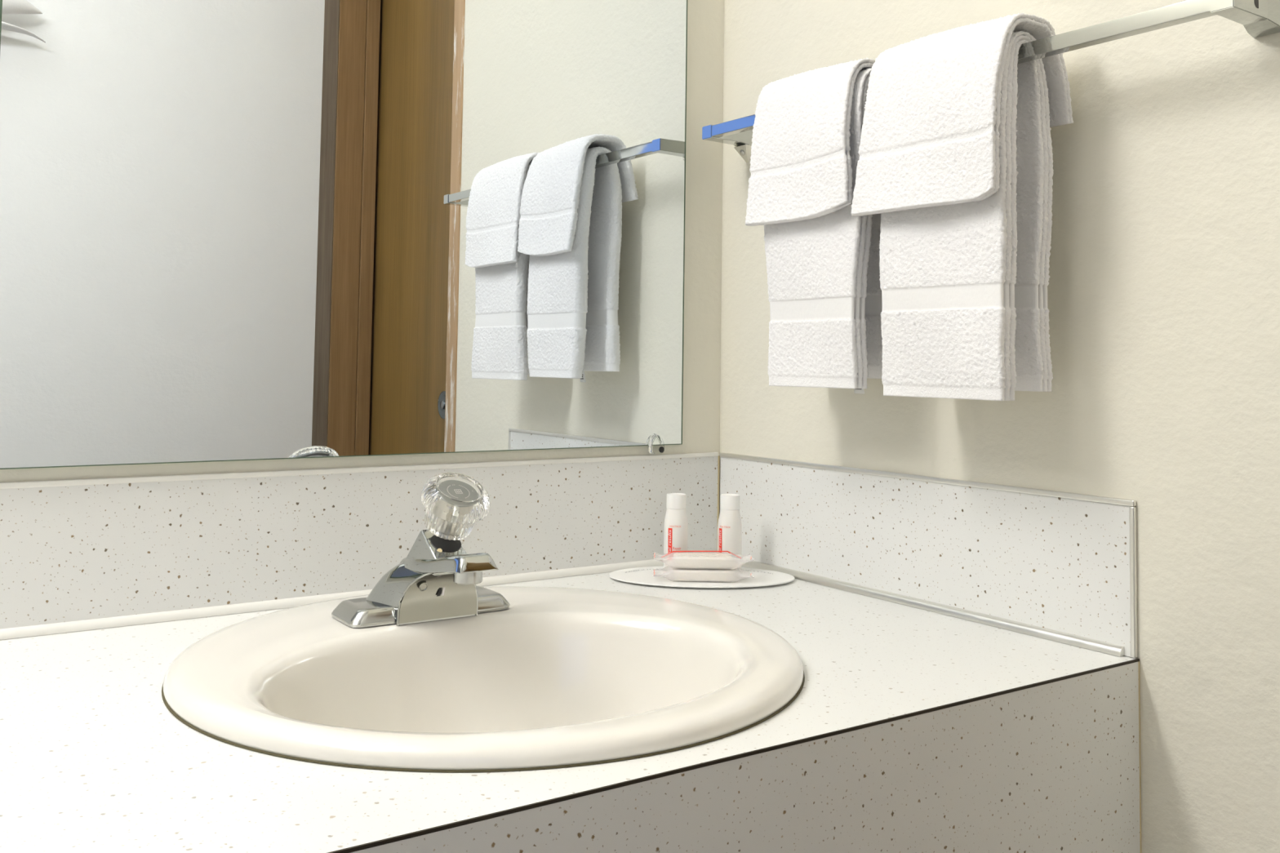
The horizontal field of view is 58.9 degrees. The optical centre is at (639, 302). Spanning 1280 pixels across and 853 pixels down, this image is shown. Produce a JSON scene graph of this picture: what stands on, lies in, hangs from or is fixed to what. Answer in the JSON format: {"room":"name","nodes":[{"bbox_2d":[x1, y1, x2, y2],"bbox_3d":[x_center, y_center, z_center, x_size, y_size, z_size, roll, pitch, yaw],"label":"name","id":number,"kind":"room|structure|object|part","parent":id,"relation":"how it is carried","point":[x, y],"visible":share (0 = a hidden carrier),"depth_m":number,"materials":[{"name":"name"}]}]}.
{"room":"hotel bathroom","nodes":[
{"label":"hotel bathroom","id":0,"kind":"room"},
{"bbox_2d":[0,0,724,482],"bbox_3d":[-1.327,-0.324,0.406,5.200,2.700,0.100,3,-4,-35],"label":"wall","id":1,"kind":"structure","parent":0,"point":[705,18],"depth_m":1.30,"materials":[{"name":"beige paint"}]},
{"bbox_2d":[0,0,687,469],"bbox_3d":[-0.230,-0.238,1.100,0.684,0.767,0.006,3,-4,-35],"label":"wall mirror","id":2,"kind":"object","parent":1,"relation":"attached to","point":[230,230],"visible":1,"depth_m":1.05,"materials":[{"name":"clear glass"}]},
{"bbox_2d":[648,433,664,454],"bbox_3d":[0.019,0.156,1.247,0.020,0.023,0.008,3,-4,-35],"label":"mirror clip","id":3,"kind":"object","parent":2,"relation":"attached to","point":[656,445],"visible":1,"depth_m":1.24,"materials":[{"name":"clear plastic"}]},
{"bbox_2d":[0,452,719,639],"bbox_3d":[-0.626,0.197,0.805,1.748,0.122,0.008,3,-4,-35],"label":"backsplash","id":4,"kind":"structure","parent":1,"relation":"attached to","point":[76,555],"depth_m":1.02,"materials":[{"name":"laminate"}]},
{"bbox_3d":[-0.627,0.139,0.809,1.746,0.005,0.004,3,-4,-35],"label":"trim","id":5,"kind":"part","parent":4,"relation":"part of","materials":[{"name":"white plastic"}]},
{"bbox_2d":[0,565,1141,852],"bbox_3d":[-0.482,0.378,0.585,1.750,0.260,0.519,3,-4,-35],"label":"countertop","id":6,"kind":"structure","parent":1,"relation":"attached to","point":[908,729],"depth_m":0.70,"materials":[{"name":"laminate"}]},
{"bbox_2d":[161,586,804,772],"bbox_3d":[-0.109,0.327,0.839,0.456,0.147,0.456,3,-4,-35],"label":"sink","id":7,"kind":"object","parent":6,"relation":"in","point":[557,677],"visible":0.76,"depth_m":0.86,"materials":[{"name":"white ceramic"}]},
{"bbox_2d":[331,472,510,627],"bbox_3d":[-0.159,0.198,0.914,0.142,0.118,0.130,3,-4,-35],"label":"faucet","id":8,"kind":"object","parent":7,"relation":"on","point":[437,580],"visible":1,"depth_m":0.91,"materials":[{"name":"silver metal"}]},
{"bbox_3d":[-0.180,0.251,0.942,0.142,0.012,0.056,3,-4,-35],"label":"plate","id":9,"kind":"part","parent":8,"relation":"part of","materials":[{"name":"silver metal"}]},
{"bbox_3d":[-0.155,0.234,0.906,0.068,0.043,0.028,3,-4,-35],"label":"panel","id":10,"kind":"part","parent":8,"relation":"part of","materials":[{"name":"silver metal"}]},
{"bbox_3d":[-0.152,0.206,0.904,0.045,0.022,0.106,3,-4,-35],"label":"spout","id":11,"kind":"part","parent":8,"relation":"part of","materials":[{"name":"silver metal"}]},
{"bbox_3d":[-0.151,0.167,0.923,0.058,0.053,0.057,3,-4,-35],"label":"knob","id":12,"kind":"part","parent":8,"relation":"part of","materials":[{"name":"clear plastic"}]},
{"bbox_2d":[608,566,794,588],"bbox_3d":[0.064,0.286,1.178,0.193,0.003,0.115,1,-3,1],"label":"tray","id":13,"kind":"object","parent":6,"relation":"on","point":[640,575],"visible":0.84,"depth_m":1.16,"materials":[{"name":"white"}]},
{"bbox_2d":[663,493,688,573],"bbox_3d":[0.038,0.244,1.201,0.026,0.081,0.026,3,-4,-35],"label":"toiletry bottle","id":14,"kind":"object","parent":13,"relation":"on","point":[676,523],"visible":0.95,"depth_m":1.19,"materials":[{"name":"white plastic"}]},
{"bbox_2d":[653,566,751,581],"bbox_3d":[0.064,0.277,1.155,0.103,0.012,0.036,1,-3,0],"label":"soap","id":15,"kind":"object","parent":13,"relation":"on","point":[679,574],"visible":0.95,"depth_m":1.14,"materials":[{"name":"white"}]},
{"bbox_2d":[653,551,751,568],"bbox_3d":[0.064,0.263,1.157,0.102,0.014,0.036,1,-3,0],"label":"soap","id":16,"kind":"object","parent":15,"relation":"on","point":[681,560],"visible":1,"depth_m":1.14,"materials":[{"name":"white"}]},
{"bbox_2d":[717,493,742,573],"bbox_3d":[0.095,0.245,1.201,0.026,0.081,0.026,3,-4,-35],"label":"toiletry bottle","id":17,"kind":"object","parent":13,"relation":"on","point":[730,525],"visible":0.84,"depth_m":1.19,"materials":[{"name":"white plastic"}]},
{"bbox_2d":[719,0,1279,852],"bbox_3d":[1.292,-0.323,-0.271,0.130,2.700,4.000,3,-4,-35],"label":"wall","id":18,"kind":"structure","parent":0,"point":[1163,288],"depth_m":0.88,"materials":[{"name":"beige paint"}]},
{"bbox_2d":[720,452,1137,657],"bbox_3d":[0.237,0.224,1.090,0.008,0.122,0.514,3,-4,-35],"label":"sidesplash","id":19,"kind":"object","parent":18,"relation":"attached to","point":[1060,566],"visible":1,"depth_m":1.02,"materials":[{"name":"laminate"}]},
{"bbox_3d":[0.239,0.166,1.094,0.004,0.005,0.514,3,-4,-35],"label":"trim","id":20,"kind":"part","parent":19,"relation":"part of","materials":[{"name":"silver metal"}]},
{"bbox_3d":[0.384,0.218,0.882,0.004,0.116,0.005,3,-4,-35],"label":"trim","id":21,"kind":"part","parent":19,"relation":"part of","materials":[{"name":"silver metal"}]},
{"bbox_2d":[702,0,1279,163],"bbox_3d":[0.263,-0.188,1.030,0.066,0.039,0.596,3,-4,-35],"label":"towel bar","id":22,"kind":"object","parent":18,"relation":"attached to","point":[1260,18],"visible":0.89,"depth_m":0.83,"materials":[{"name":"silver metal"}]},
{"bbox_2d":[763,67,882,394],"bbox_3d":[0.183,-0.064,1.088,0.071,0.303,0.138,3,-4,-35],"label":"hand towel","id":23,"kind":"object","parent":22,"relation":"hanging from","point":[824,291],"visible":0.63,"depth_m":1.05,"materials":[{"name":"white fabric"}]},
{"bbox_2d":[745,57,875,226],"bbox_3d":[0.183,-0.151,1.097,0.109,0.152,0.144,3,-4,-35],"label":"washcloth","id":24,"kind":"object","parent":23,"relation":"on","point":[801,169],"visible":0.84,"depth_m":1.06,"materials":[{"name":"white fabric"}]},
{"bbox_2d":[879,31,1053,400],"bbox_3d":[0.272,-0.070,0.959,0.072,0.302,0.136,3,-4,-35],"label":"hand towel","id":25,"kind":"object","parent":22,"relation":"hanging from","point":[965,313],"visible":0.82,"depth_m":0.92,"materials":[{"name":"white fabric"}]},
{"bbox_2d":[850,12,1073,216],"bbox_3d":[0.272,-0.154,0.968,0.106,0.156,0.161,3,-4,-35],"label":"washcloth","id":26,"kind":"object","parent":25,"relation":"on","point":[930,135],"visible":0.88,"depth_m":0.93,"materials":[{"name":"white fabric"}]}
]}

